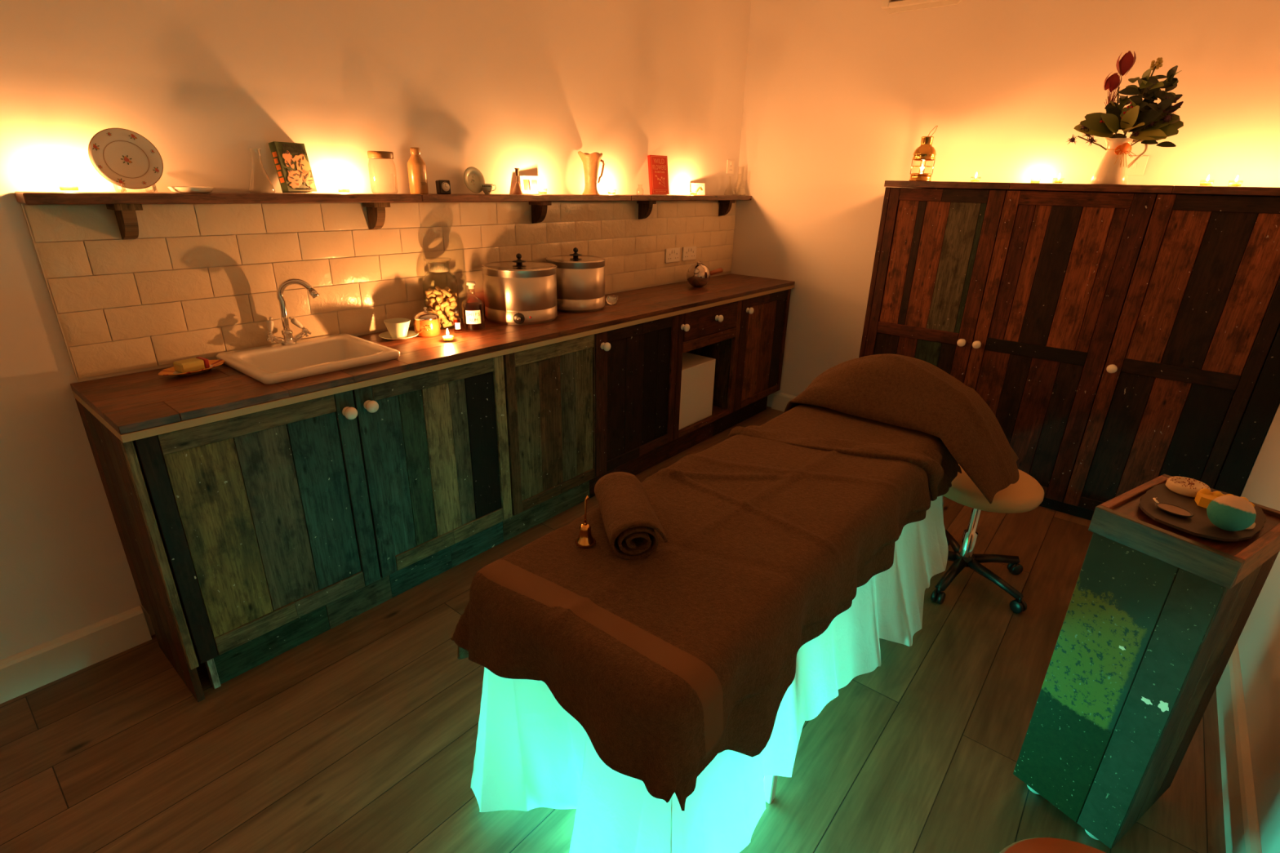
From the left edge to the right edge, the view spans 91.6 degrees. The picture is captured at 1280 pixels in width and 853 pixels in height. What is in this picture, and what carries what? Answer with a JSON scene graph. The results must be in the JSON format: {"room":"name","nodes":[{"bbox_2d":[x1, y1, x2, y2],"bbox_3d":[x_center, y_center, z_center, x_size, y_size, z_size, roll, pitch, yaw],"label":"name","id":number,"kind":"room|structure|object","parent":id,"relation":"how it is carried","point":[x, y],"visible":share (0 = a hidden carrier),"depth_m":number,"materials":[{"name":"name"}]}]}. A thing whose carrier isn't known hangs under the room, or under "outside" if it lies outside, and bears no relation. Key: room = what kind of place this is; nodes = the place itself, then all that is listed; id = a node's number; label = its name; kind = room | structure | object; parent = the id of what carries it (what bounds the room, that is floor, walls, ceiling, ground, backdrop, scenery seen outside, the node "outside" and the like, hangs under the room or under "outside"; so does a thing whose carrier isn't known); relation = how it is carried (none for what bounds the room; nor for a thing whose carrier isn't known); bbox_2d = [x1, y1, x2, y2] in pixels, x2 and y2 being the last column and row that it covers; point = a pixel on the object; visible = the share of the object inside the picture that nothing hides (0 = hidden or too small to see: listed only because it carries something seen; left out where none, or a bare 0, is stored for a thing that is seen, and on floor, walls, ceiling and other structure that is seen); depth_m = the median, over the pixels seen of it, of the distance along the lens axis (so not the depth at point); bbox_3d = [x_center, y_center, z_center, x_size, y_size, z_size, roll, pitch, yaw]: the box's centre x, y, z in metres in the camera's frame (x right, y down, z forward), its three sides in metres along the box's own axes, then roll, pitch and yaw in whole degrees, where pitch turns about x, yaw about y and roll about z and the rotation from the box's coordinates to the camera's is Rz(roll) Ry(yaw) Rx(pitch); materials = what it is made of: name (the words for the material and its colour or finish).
{"room":"spa","nodes":[
{"label":"spa","id":0,"kind":"room"},
{"bbox_2d":[0,0,751,660],"bbox_3d":[-1.146,-0.771,2.348,0.100,2.810,5.769,18,27,36],"label":"wall","id":1,"kind":"structure","parent":0,"point":[495,87],"depth_m":2.05,"materials":[{"name":"paint"}]},
{"bbox_2d":[0,605,151,704],"bbox_3d":[-2.299,0.926,1.449,0.022,0.130,1.896,18,27,36],"label":"baseboard","id":2,"kind":"structure","parent":1,"relation":"attached to","point":[22,673],"depth_m":1.98,"materials":[{"name":"beige paint"}]},
{"bbox_2d":[20,200,736,382],"bbox_3d":[-0.499,-0.850,3.074,0.009,0.498,3.650,18,27,36],"label":"tile backsplash","id":3,"kind":"structure","parent":1,"relation":"attached to","point":[202,280],"depth_m":2.21,"materials":[{"name":"beige tile"}]},
{"bbox_2d":[106,204,142,239],"bbox_3d":[-1.482,-0.593,1.802,0.090,0.103,0.064,18,27,36],"label":"shelf bracket","id":4,"kind":"object","parent":3,"relation":"attached to","point":[126,214],"visible":0.8,"depth_m":1.78,"materials":[{"name":"brown wood"}]},
{"bbox_2d":[361,202,390,230],"bbox_3d":[-0.995,-0.797,2.358,0.090,0.103,0.064,18,27,36],"label":"shelf bracket","id":5,"kind":"object","parent":3,"relation":"attached to","point":[375,211],"visible":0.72,"depth_m":2.34,"materials":[{"name":"brown wood"}]},
{"bbox_2d":[528,201,551,223],"bbox_3d":[-0.473,-1.016,2.951,0.090,0.103,0.064,18,27,36],"label":"shelf bracket","id":6,"kind":"object","parent":3,"relation":"attached to","point":[539,209],"visible":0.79,"depth_m":2.94,"materials":[{"name":"brown wood"}]},
{"bbox_2d":[636,200,656,218],"bbox_3d":[0.036,-1.229,3.531,0.090,0.103,0.064,18,27,36],"label":"shelf bracket","id":7,"kind":"object","parent":3,"relation":"attached to","point":[645,207],"visible":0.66,"depth_m":3.52,"materials":[{"name":"brown wood"}]},
{"bbox_2d":[665,247,679,262],"bbox_3d":[0.206,-1.071,3.891,0.012,0.086,0.146,18,27,36],"label":"wall socket","id":8,"kind":"object","parent":3,"relation":"attached to","point":[672,255],"visible":1,"depth_m":3.88,"materials":[{"name":"white plastic"}]},
{"bbox_2d":[682,245,696,261],"bbox_3d":[0.321,-1.119,4.021,0.012,0.086,0.146,18,27,36],"label":"wall socket","id":9,"kind":"object","parent":3,"relation":"attached to","point":[689,253],"visible":1,"depth_m":4.01,"materials":[{"name":"white plastic"}]},
{"bbox_2d":[718,200,734,216],"bbox_3d":[0.574,-1.454,4.143,0.090,0.103,0.064,18,27,36],"label":"shelf bracket","id":10,"kind":"object","parent":3,"relation":"attached to","point":[725,206],"visible":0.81,"depth_m":4.13,"materials":[{"name":"brown wood"}]},
{"bbox_2d":[14,191,751,204],"bbox_3d":[-0.450,-1.082,2.941,0.122,0.028,3.654,18,27,36],"label":"wall shelf","id":11,"kind":"object","parent":1,"relation":"attached to","point":[24,197],"visible":1,"depth_m":2.09,"materials":[{"name":"brown wood"}]},
{"bbox_2d":[58,173,78,190],"bbox_3d":[-1.554,-0.661,1.688,0.047,0.046,0.047,18,27,36],"label":"tealight","id":12,"kind":"object","parent":11,"relation":"on","point":[68,187],"visible":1,"depth_m":1.68,"materials":[{"name":"white wax"}]},
{"bbox_2d":[115,183,155,192],"bbox_3d":[-1.451,-0.698,1.783,0.103,0.051,0.080,18,27,36],"label":"plate stand","id":13,"kind":"object","parent":11,"relation":"on","point":[123,186],"visible":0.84,"depth_m":1.77,"materials":[{"name":"gold metal"}]},
{"bbox_2d":[88,128,163,189],"bbox_3d":[-1.457,-0.760,1.767,0.047,0.161,0.165,18,27,36],"label":"dinner plate","id":14,"kind":"object","parent":13,"relation":"on","point":[121,156],"visible":0.99,"depth_m":1.77,"materials":[{"name":"white ceramic"}]},
{"bbox_2d":[168,186,213,193],"bbox_3d":[-1.364,-0.720,1.892,0.116,0.017,0.116,18,27,36],"label":"bowl","id":15,"kind":"object","parent":11,"relation":"on","point":[190,189],"visible":1,"depth_m":1.86,"materials":[{"name":"white ceramic"}]},
{"bbox_2d":[268,141,316,192],"bbox_3d":[-1.175,-0.877,2.109,0.057,0.158,0.115,10,23,21],"label":"book","id":16,"kind":"object","parent":11,"relation":"on","point":[291,160],"visible":1,"depth_m":2.09,"materials":[{"name":"green paper"}]},
{"bbox_2d":[271,150,314,188],"bbox_3d":[-1.162,-0.867,2.102,0.039,0.120,0.120,17,26,34],"label":"art","id":17,"kind":"object","parent":16,"relation":"attached to","point":[293,168],"depth_m":2.09,"materials":[{"name":"multicoloured"}]},
{"bbox_2d":[337,179,349,191],"bbox_3d":[-1.073,-0.869,2.250,0.047,0.046,0.047,18,27,36],"label":"tealight","id":18,"kind":"object","parent":11,"relation":"on","point":[340,189],"visible":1,"depth_m":2.24,"materials":[{"name":"white wax"}]},
{"bbox_2d":[367,151,398,193],"bbox_3d":[-0.960,-0.947,2.321,0.095,0.145,0.095,18,27,36],"label":"storage jar","id":19,"kind":"object","parent":11,"relation":"on","point":[371,154],"visible":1,"depth_m":2.27,"materials":[{"name":"clear glass"}]},
{"bbox_2d":[407,146,428,194],"bbox_3d":[-0.867,-0.995,2.422,0.070,0.167,0.069,18,27,36],"label":"bottle","id":20,"kind":"object","parent":11,"relation":"on","point":[416,166],"visible":1,"depth_m":2.40,"materials":[{"name":"brown"}]},
{"bbox_2d":[435,179,451,194],"bbox_3d":[-0.796,-0.970,2.521,0.048,0.054,0.042,-17,28,-40],"label":"clock","id":21,"kind":"object","parent":11,"relation":"on","point":[442,187],"visible":1,"depth_m":2.51,"materials":[{"name":"black plastic"}]},
{"bbox_2d":[463,166,484,192],"bbox_3d":[-0.705,-1.048,2.642,0.029,0.104,0.106,18,27,36],"label":"saucer","id":22,"kind":"object","parent":11,"relation":"on","point":[473,177],"visible":0.98,"depth_m":2.64,"materials":[{"name":"grey ceramic"}]},
{"bbox_2d":[480,183,496,194],"bbox_3d":[-0.653,-1.017,2.664,0.057,0.042,0.052,11,23,22],"label":"teacup","id":23,"kind":"object","parent":11,"relation":"on","point":[486,188],"visible":0.98,"depth_m":2.65,"materials":[{"name":"grey ceramic"}]},
{"bbox_2d":[512,168,523,194],"bbox_3d":[-0.550,-1.102,2.794,0.049,0.109,0.049,18,27,36],"label":"flask","id":24,"kind":"object","parent":11,"relation":"on","point":[517,189],"visible":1,"depth_m":2.79,"materials":[{"name":"silver glass"}]},
{"bbox_2d":[519,175,542,194],"bbox_3d":[-0.510,-1.123,2.892,0.105,0.080,0.026,-14,26,-34],"label":"picture frame","id":25,"kind":"object","parent":11,"relation":"on","point":[530,184],"visible":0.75,"depth_m":2.89,"materials":[{"name":"white paper"}]},
{"bbox_2d":[523,179,537,190],"bbox_3d":[-0.510,-1.122,2.891,0.073,0.048,0.011,-14,26,-34],"label":"picture","id":26,"kind":"object","parent":25,"relation":"attached to","point":[528,184],"depth_m":2.89},
{"bbox_2d":[537,184,546,193],"bbox_3d":[-0.453,-1.100,2.882,0.047,0.046,0.047,18,27,36],"label":"tealight","id":27,"kind":"object","parent":11,"relation":"on","point":[542,191],"visible":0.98,"depth_m":2.88,"materials":[{"name":"white wax"}]},
{"bbox_2d":[577,151,604,195],"bbox_3d":[-0.248,-1.272,3.126,0.120,0.201,0.117,7,22,14],"label":"jug","id":28,"kind":"object","parent":11,"relation":"on","point":[591,162],"visible":0.99,"depth_m":3.10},
{"bbox_2d":[647,155,669,195],"bbox_3d":[0.106,-1.438,3.559,0.126,0.209,0.054,-14,26,-34],"label":"book","id":29,"kind":"object","parent":11,"relation":"on","point":[657,164],"visible":1,"depth_m":3.54,"materials":[{"name":"red paper"}]},
{"bbox_2d":[690,182,705,195],"bbox_3d":[0.360,-1.478,3.873,0.100,0.070,0.030,-10,24,-27],"label":"picture frame","id":30,"kind":"object","parent":11,"relation":"on","point":[699,188],"visible":0.79,"depth_m":3.87,"materials":[{"name":"beige"}]},
{"bbox_2d":[693,185,702,192],"bbox_3d":[0.359,-1.479,3.875,0.068,0.038,0.010,-10,24,-27],"label":"picture","id":31,"kind":"object","parent":30,"relation":"attached to","point":[698,188],"depth_m":3.87,"materials":[{"name":"beige"}]},
{"bbox_2d":[725,160,734,173],"bbox_3d":[0.604,-1.731,4.147,0.012,0.086,0.086,18,27,36],"label":"wall socket","id":32,"kind":"object","parent":1,"relation":"attached to","point":[730,163],"visible":1,"depth_m":4.14,"materials":[{"name":"white plastic"}]},
{"bbox_2d":[0,406,1226,852],"bbox_3d":[-0.021,0.884,1.969,2.905,0.060,5.569,18,27,36],"label":"floor","id":33,"kind":"structure","parent":0,"point":[360,736],"depth_m":1.78,"materials":[{"name":"brown wood"}]},
{"bbox_2d":[75,355,512,702],"bbox_3d":[-1.098,0.230,2.284,0.536,0.874,1.204,18,27,36],"label":"base cabinet","id":34,"kind":"object","parent":33,"relation":"on","point":[232,531],"visible":0.9,"depth_m":1.96,"materials":[{"name":"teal wood"}]},
{"bbox_2d":[70,273,795,443],"bbox_3d":[-0.317,-0.531,3.019,0.506,0.044,3.667,18,27,36],"label":"countertop","id":35,"kind":"structure","parent":34,"relation":"on","point":[133,406],"depth_m":2.05,"materials":[{"name":"brown wood"}]},
{"bbox_2d":[157,359,225,376],"bbox_3d":[-1.406,-0.179,1.960,0.114,0.019,0.200,11,23,23],"label":"dish","id":36,"kind":"object","parent":35,"relation":"on","point":[213,363],"visible":0.65,"depth_m":1.93,"materials":[{"name":"orange"}]},
{"bbox_2d":[173,356,209,373],"bbox_3d":[-1.407,-0.193,1.952,0.052,0.031,0.080,13,24,27],"label":"soap bar","id":37,"kind":"object","parent":36,"relation":"on","point":[193,364],"visible":0.94,"depth_m":1.94,"materials":[{"name":"yellow"}]},
{"bbox_2d":[266,278,319,345],"bbox_3d":[-1.221,-0.405,2.187,0.188,0.230,0.079,-9,24,-24],"label":"mixer tap","id":38,"kind":"object","parent":35,"relation":"on","point":[288,339],"visible":1,"depth_m":2.17,"materials":[{"name":"silver metal"}]},
{"bbox_2d":[216,333,399,384],"bbox_3d":[-1.130,-0.174,2.157,0.403,0.171,0.450,18,27,36],"label":"sink","id":39,"kind":"object","parent":35,"relation":"in","point":[270,364],"visible":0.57,"depth_m":2.16,"materials":[{"name":"white ceramic"}]},
{"bbox_2d":[378,330,418,340],"bbox_3d":[-0.944,-0.353,2.437,0.147,0.018,0.147,18,27,36],"label":"saucer","id":40,"kind":"object","parent":35,"relation":"on","point":[411,334],"visible":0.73,"depth_m":2.44,"materials":[{"name":"grey ceramic"}]},
{"bbox_2d":[383,318,410,338],"bbox_3d":[-0.946,-0.380,2.427,0.102,0.067,0.097,5,22,8],"label":"cup","id":41,"kind":"object","parent":40,"relation":"on","point":[397,328],"visible":0.96,"depth_m":2.40,"materials":[{"name":"grey ceramic"}]},
{"bbox_2d":[413,306,440,337],"bbox_3d":[-0.853,-0.422,2.487,0.102,0.113,0.101,18,27,36],"label":"lidded pot","id":42,"kind":"object","parent":35,"relation":"on","point":[426,323],"visible":0.96,"depth_m":2.46,"materials":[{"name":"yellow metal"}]},
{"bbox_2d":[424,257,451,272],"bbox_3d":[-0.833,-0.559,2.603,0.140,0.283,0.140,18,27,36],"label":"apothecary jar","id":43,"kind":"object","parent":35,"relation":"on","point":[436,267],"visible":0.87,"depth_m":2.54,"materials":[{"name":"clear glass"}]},
{"bbox_2d":[424,288,433,295],"bbox_3d":[-0.870,-0.555,2.575,0.019,0.023,0.040,17,26,35],"label":"cork","id":44,"kind":"object","parent":43,"relation":"in","point":[427,292],"visible":0.65,"depth_m":2.56,"materials":[{"name":"brown"}]},
{"bbox_2d":[426,293,436,299],"bbox_3d":[-0.864,-0.541,2.574,0.042,0.030,0.019,-8,23,-24],"label":"cork","id":45,"kind":"object","parent":43,"relation":"in","point":[432,295],"visible":0.82,"depth_m":2.57,"materials":[{"name":"brown"}]},
{"bbox_2d":[432,288,441,295],"bbox_3d":[-0.834,-0.551,2.557,0.019,0.032,0.042,11,23,23],"label":"cork","id":46,"kind":"object","parent":43,"relation":"in","point":[434,291],"visible":1,"depth_m":2.55,"materials":[{"name":"brown"}]},
{"bbox_2d":[435,294,443,301],"bbox_3d":[-0.826,-0.531,2.566,0.019,0.025,0.040,3,21,5],"label":"cork","id":47,"kind":"object","parent":43,"relation":"in","point":[440,297],"visible":1,"depth_m":2.55,"materials":[{"name":"brown"}]},
{"bbox_2d":[440,317,448,324],"bbox_3d":[-0.815,-0.444,2.604,0.041,0.033,0.018,20,28,39],"label":"cork","id":48,"kind":"object","parent":43,"relation":"in","point":[445,320],"visible":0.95,"depth_m":2.60,"materials":[{"name":"brown"}]},
{"bbox_2d":[440,300,449,307],"bbox_3d":[-0.809,-0.507,2.582,0.042,0.033,0.019,7,22,13],"label":"cork","id":49,"kind":"object","parent":43,"relation":"in","point":[443,304],"visible":1,"depth_m":2.58,"materials":[{"name":"brown"}]},
{"bbox_2d":[442,288,452,297],"bbox_3d":[-0.798,-0.552,2.574,0.041,0.033,0.019,10,23,21],"label":"cork","id":50,"kind":"object","parent":43,"relation":"in","point":[445,291],"visible":1,"depth_m":2.57,"materials":[{"name":"brown"}]},
{"bbox_2d":[442,321,453,327],"bbox_3d":[-0.808,-0.429,2.615,0.041,0.028,0.019,4,22,7],"label":"cork","id":51,"kind":"object","parent":43,"relation":"in","point":[451,323],"visible":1,"depth_m":2.61,"materials":[{"name":"brown"}]},
{"bbox_2d":[445,296,456,302],"bbox_3d":[-0.790,-0.531,2.599,0.041,0.028,0.019,3,21,3],"label":"cork","id":52,"kind":"object","parent":43,"relation":"in","point":[453,298],"visible":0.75,"depth_m":2.59,"materials":[{"name":"brown"}]},
{"bbox_2d":[448,300,457,306],"bbox_3d":[-0.788,-0.516,2.615,0.042,0.029,0.019,11,23,22],"label":"cork","id":53,"kind":"object","parent":43,"relation":"in","point":[452,303],"visible":0.75,"depth_m":2.61,"materials":[{"name":"brown"}]},
{"bbox_2d":[442,329,453,340],"bbox_3d":[-0.748,-0.358,2.421,0.047,0.046,0.047,18,27,36],"label":"tealight","id":54,"kind":"object","parent":35,"relation":"on","point":[447,337],"visible":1,"depth_m":2.41,"materials":[{"name":"white wax"}]},
{"bbox_2d":[453,308,462,333],"bbox_3d":[-0.746,-0.432,2.538,0.031,0.099,0.031,-6,23,-20],"label":"bottle","id":55,"kind":"object","parent":35,"relation":"on","point":[457,322],"visible":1,"depth_m":2.53,"materials":[{"name":"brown glass"}]},
{"bbox_2d":[461,280,484,331],"bbox_3d":[-0.692,-0.498,2.571,0.087,0.199,0.088,-4,22,-14],"label":"bottle","id":56,"kind":"object","parent":35,"relation":"on","point":[473,316],"visible":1,"depth_m":2.55,"materials":[{"name":"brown glass"}]},
{"bbox_2d":[480,253,557,324],"bbox_3d":[-0.540,-0.632,2.806,0.332,0.288,0.348,-1,22,-7],"label":"pot","id":57,"kind":"object","parent":35,"relation":"on","point":[518,291],"visible":1,"depth_m":2.70,"materials":[{"name":"grey"}]},
{"bbox_2d":[546,247,605,312],"bbox_3d":[-0.317,-0.737,3.083,0.292,0.292,0.292,1,21,-1],"label":"pot","id":58,"kind":"object","parent":35,"relation":"on","point":[580,279],"visible":0.9,"depth_m":2.98,"materials":[{"name":"grey"}]},
{"bbox_2d":[605,294,617,304],"bbox_3d":[-0.145,-0.676,3.301,0.062,0.028,0.181,2,21,1],"label":"metal scoop","id":59,"kind":"object","parent":35,"relation":"on","point":[611,300],"visible":1,"depth_m":3.30,"materials":[{"name":"silver metal"}]},
{"bbox_2d":[686,261,723,287],"bbox_3d":[0.398,-0.955,3.883,0.147,0.148,0.262,18,27,36],"label":"teapot","id":60,"kind":"object","parent":35,"relation":"on","point":[698,275],"visible":1,"depth_m":3.80,"materials":[{"name":"silver metal"}]},
{"bbox_2d":[204,395,767,688],"bbox_3d":[-0.215,0.276,3.215,0.033,0.154,3.547,18,27,36],"label":"kickboard","id":61,"kind":"object","parent":33,"relation":"on","point":[221,668],"visible":0.49,"depth_m":2.47,"materials":[{"name":"brown wood"}]},
{"bbox_2d":[502,333,595,515],"bbox_3d":[-0.562,-0.075,2.892,0.488,0.718,0.513,18,27,36],"label":"base cabinet","id":62,"kind":"object","parent":61,"relation":"on","point":[550,388],"visible":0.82,"depth_m":2.73,"materials":[{"name":"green wood"}]},
{"bbox_2d":[595,315,679,476],"bbox_3d":[-0.177,-0.225,3.298,0.530,0.718,0.636,18,27,36],"label":"base cabinet","id":63,"kind":"object","parent":61,"relation":"on","point":[636,365],"visible":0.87,"depth_m":3.14,"materials":[{"name":"brown wood"}]},
{"bbox_2d":[672,300,742,439],"bbox_3d":[0.232,-0.396,3.763,0.532,0.718,0.642,18,27,36],"label":"base cabinet","id":64,"kind":"object","parent":61,"relation":"on","point":[713,332],"visible":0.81,"depth_m":3.67,"materials":[{"name":"brown wood"}]},
{"bbox_2d":[678,352,715,430],"bbox_3d":[0.211,-0.234,3.788,0.335,0.363,0.355,18,27,36],"label":"storage box","id":65,"kind":"object","parent":64,"relation":"in","point":[697,383],"visible":0.3,"depth_m":3.69,"materials":[{"name":"beige"}]},
{"bbox_2d":[733,288,791,412],"bbox_3d":[0.645,-0.569,4.234,0.530,0.718,0.650,18,27,36],"label":"base cabinet","id":66,"kind":"object","parent":61,"relation":"on","point":[764,318],"visible":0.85,"depth_m":4.08,"materials":[{"name":"brown wood"}]},
{"bbox_2d":[763,775,777,804],"bbox_3d":[0.391,0.494,1.949,0.544,0.700,1.728,18,27,36],"label":"massage table","id":67,"kind":"object","parent":33,"relation":"on","point":[770,781],"visible":0.1,"depth_m":1.62,"materials":[{"name":"white wood"}]},
{"bbox_2d":[470,495,948,852],"bbox_3d":[0.400,0.534,1.929,0.723,0.626,1.910,18,27,36],"label":"sheet","id":68,"kind":"object","parent":67,"relation":"on","point":[531,753],"visible":0.38,"depth_m":1.47,"materials":[{"name":"fabric"}]},
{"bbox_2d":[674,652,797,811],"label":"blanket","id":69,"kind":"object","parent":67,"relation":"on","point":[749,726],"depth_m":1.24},
{"bbox_2d":[799,600,852,648],"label":"bath towel","id":70,"kind":"object","parent":67,"relation":"on","point":[810,633],"depth_m":1.45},
{"bbox_2d":[450,425,951,803],"bbox_3d":[0.332,0.255,1.775,0.676,0.214,1.661,18,27,36],"label":"blanket","id":71,"kind":"object","parent":70,"relation":"on","point":[769,532],"visible":0.9,"depth_m":1.32,"materials":[{"name":"brown fabric"}]},
{"bbox_2d":[574,495,595,547],"bbox_3d":[-0.127,0.215,1.439,0.049,0.122,0.049,18,27,36],"label":"bell","id":72,"kind":"object","parent":71,"relation":"on","point":[584,540],"visible":1,"depth_m":1.44,"materials":[{"name":"gold metal"}]},
{"bbox_2d":[594,471,667,559],"bbox_3d":[-0.027,0.209,1.511,0.134,0.096,0.268,-3,22,-11],"label":"rolled towel","id":73,"kind":"object","parent":71,"relation":"on","point":[629,519],"visible":1,"depth_m":1.43,"materials":[{"name":"fabric"}]},
{"bbox_2d":[760,404,961,506],"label":"bath towel","id":74,"kind":"object","parent":67,"relation":"on","point":[813,420],"depth_m":2.22,"materials":[{"name":"fabric"}]},
{"bbox_2d":[856,542,894,587],"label":"bath towel","id":75,"kind":"object","parent":67,"relation":"on","point":[883,559],"depth_m":1.73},
{"bbox_2d":[930,463,1044,613],"bbox_3d":[1.340,0.412,2.527,0.530,0.478,0.521,18,27,36],"label":"stool","id":76,"kind":"object","parent":33,"relation":"on","point":[1026,495],"visible":0.67,"depth_m":2.41,"materials":[{"name":"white leather"}]},
{"bbox_2d":[1000,837,1105,852],"bbox_3d":[0.704,0.990,1.019,0.336,0.470,0.336,18,27,36],"label":"round stool","id":77,"kind":"object","parent":33,"relation":"on","point":[1037,845],"visible":1,"depth_m":1.07,"materials":[{"name":"brown"}]},
{"bbox_2d":[858,180,1279,520],"bbox_3d":[2.063,-0.401,3.174,1.737,1.555,0.483,18,27,36],"label":"wardrobe","id":78,"kind":"object","parent":33,"relation":"on","point":[1117,341],"visible":0.79,"depth_m":2.87,"materials":[{"name":"brown wood"}]},
{"bbox_2d":[909,125,937,181],"bbox_3d":[1.464,-1.403,3.199,0.110,0.263,0.110,18,27,36],"label":"lantern","id":79,"kind":"object","parent":78,"relation":"on","point":[926,151],"visible":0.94,"depth_m":3.17,"materials":[{"name":"gold metal"}]},
{"bbox_2d":[912,136,936,160],"bbox_3d":[1.465,-1.426,3.191,0.110,0.112,0.110,18,27,36],"label":"hood","id":80,"kind":"object","parent":79,"relation":"attached to","point":[926,151],"depth_m":3.16,"materials":[{"name":"gold metal"}]},
{"bbox_2d":[1053,173,1062,182],"bbox_3d":[1.985,-1.175,2.950,0.047,0.046,0.047,18,27,36],"label":"tealight","id":81,"kind":"object","parent":78,"relation":"on","point":[1059,176],"visible":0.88,"depth_m":2.94,"materials":[{"name":"white wax"}]},
{"bbox_2d":[1088,137,1148,184],"bbox_3d":[2.111,-1.184,2.761,0.155,0.206,0.141,-2,22,-10],"label":"jug","id":82,"kind":"object","parent":78,"relation":"on","point":[1107,171],"visible":0.73,"depth_m":2.73,"materials":[{"name":"beige"}]},
{"bbox_2d":[1106,142,1135,167],"bbox_3d":[2.103,-1.193,2.739,0.098,0.099,0.114,4,21,6],"label":"bow","id":83,"kind":"object","parent":82,"relation":"attached to","point":[1126,148],"visible":0.99,"depth_m":2.70,"materials":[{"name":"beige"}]},
{"bbox_2d":[1066,50,1183,150],"bbox_3d":[2.105,-1.385,2.669,0.402,0.407,0.229,18,27,36],"label":"flower bouquet","id":84,"kind":"object","parent":82,"relation":"in","point":[1149,122],"visible":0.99,"depth_m":2.64,"materials":[{"name":"green plant"}]},
{"bbox_2d":[1200,175,1212,185],"bbox_3d":[2.421,-1.049,2.655,0.047,0.046,0.047,18,27,36],"label":"tealight","id":85,"kind":"object","parent":78,"relation":"on","point":[1206,183],"visible":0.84,"depth_m":2.65,"materials":[{"name":"white wax"}]},
{"bbox_2d":[1228,175,1241,186],"bbox_3d":[2.505,-1.031,2.615,0.047,0.046,0.047,18,27,36],"label":"tealight","id":86,"kind":"object","parent":78,"relation":"on","point":[1235,184],"visible":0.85,"depth_m":2.61,"materials":[{"name":"white wax"}]},
{"bbox_2d":[1013,474,1279,848],"bbox_3d":[1.226,0.591,1.536,0.352,0.862,0.255,-11,25,-30],"label":"cabinet","id":87,"kind":"object","parent":33,"relation":"on","point":[1157,614],"visible":0.96,"depth_m":1.41,"materials":[{"name":"green wood"}]},
{"bbox_2d":[1138,483,1266,541],"bbox_3d":[1.248,0.184,1.384,0.300,0.006,0.202,-14,26,-35],"label":"slate board","id":88,"kind":"object","parent":87,"relation":"on","point":[1198,525],"visible":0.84,"depth_m":1.34,"materials":[{"name":"grey"}]},
{"bbox_2d":[1151,497,1194,517],"bbox_3d":[1.162,0.179,1.360,0.050,0.016,0.079,-11,25,-30],"label":"spoon","id":89,"kind":"object","parent":88,"relation":"on","point":[1170,508],"visible":1,"depth_m":1.35,"materials":[{"name":"brown wood"}]},
{"bbox_2d":[1165,475,1211,497],"bbox_3d":[1.282,0.141,1.456,0.080,0.023,0.080,-11,25,-30],"label":"bar","id":90,"kind":"object","parent":88,"relation":"on","point":[1186,486],"visible":0.94,"depth_m":1.45,"materials":[{"name":"beige"}]},
{"bbox_2d":[1194,488,1254,508],"bbox_3d":[1.298,0.166,1.381,0.095,0.032,0.054,14,25,30],"label":"bar","id":91,"kind":"object","parent":88,"relation":"on","point":[1204,496],"visible":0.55,"depth_m":1.39,"materials":[{"name":"orange"}]},
{"bbox_2d":[1206,495,1256,531],"bbox_3d":[1.220,0.179,1.284,0.075,0.074,0.075,-11,25,-30],"label":"ball","id":92,"kind":"object","parent":88,"relation":"on","point":[1227,513],"visible":1,"depth_m":1.26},
{"bbox_2d":[1244,522,1255,529],"bbox_3d":[1.268,0.201,1.315,0.048,0.014,0.048,18,27,36],"label":"bar","id":93,"kind":"object","parent":88,"relation":"on","point":[1253,525],"visible":0.09,"depth_m":1.29,"materials":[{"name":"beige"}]},
{"bbox_2d":[730,0,1279,407],"bbox_3d":[1.854,-1.139,3.491,3.005,2.810,0.100,18,27,36],"label":"wall","id":94,"kind":"structure","parent":0,"point":[840,96],"depth_m":3.37,"materials":[{"name":"paint"}]},
{"bbox_2d":[771,391,796,412],"bbox_3d":[1.244,-0.106,4.323,0.715,0.130,0.022,18,27,36],"label":"baseboard","id":95,"kind":"structure","parent":94,"relation":"attached to","point":[780,400],"depth_m":4.49,"materials":[{"name":"beige paint"}]},
{"bbox_2d":[881,0,962,13],"bbox_3d":[1.497,-2.338,3.258,0.420,0.250,0.050,18,27,36],"label":"air vent","id":96,"kind":"object","parent":94,"relation":"in","point":[891,6],"visible":1,"depth_m":3.32,"materials":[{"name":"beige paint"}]},
{"bbox_2d":[1127,155,1148,175],"bbox_3d":[2.344,-1.236,2.947,0.086,0.086,0.013,18,27,36],"label":"light switch","id":97,"kind":"object","parent":94,"relation":"attached to","point":[1137,168],"visible":0.77,"depth_m":2.94,"materials":[{"name":"white plastic"}]},
{"bbox_2d":[1237,401,1279,852],"bbox_3d":[1.139,-0.008,0.552,0.100,2.810,5.669,18,27,36],"label":"wall","id":98,"kind":"structure","parent":0,"point":[1259,642],"depth_m":1.78,"materials":[{"name":"paint"}]},
{"bbox_2d":[1216,642,1262,852],"bbox_3d":[0.943,1.217,0.921,0.022,0.130,5.100,18,27,36],"label":"baseboard","id":99,"kind":"structure","parent":98,"relation":"attached to","point":[1242,831],"depth_m":1.68,"materials":[{"name":"beige paint"}]},
{"bbox_3d":[0.971,-0.114,2.347,0.636,0.234,0.196,18,27,36],"label":"bolster pillow","id":100,"kind":"object","parent":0,"visible":0},
{"bbox_2d":[783,353,1019,503],"bbox_3d":[0.988,-0.077,2.322,0.825,0.366,0.473,18,27,36],"label":"towel","id":101,"kind":"object","parent":100,"relation":"on","point":[894,389],"visible":0.98,"depth_m":2.19,"materials":[{"name":"fabric"}]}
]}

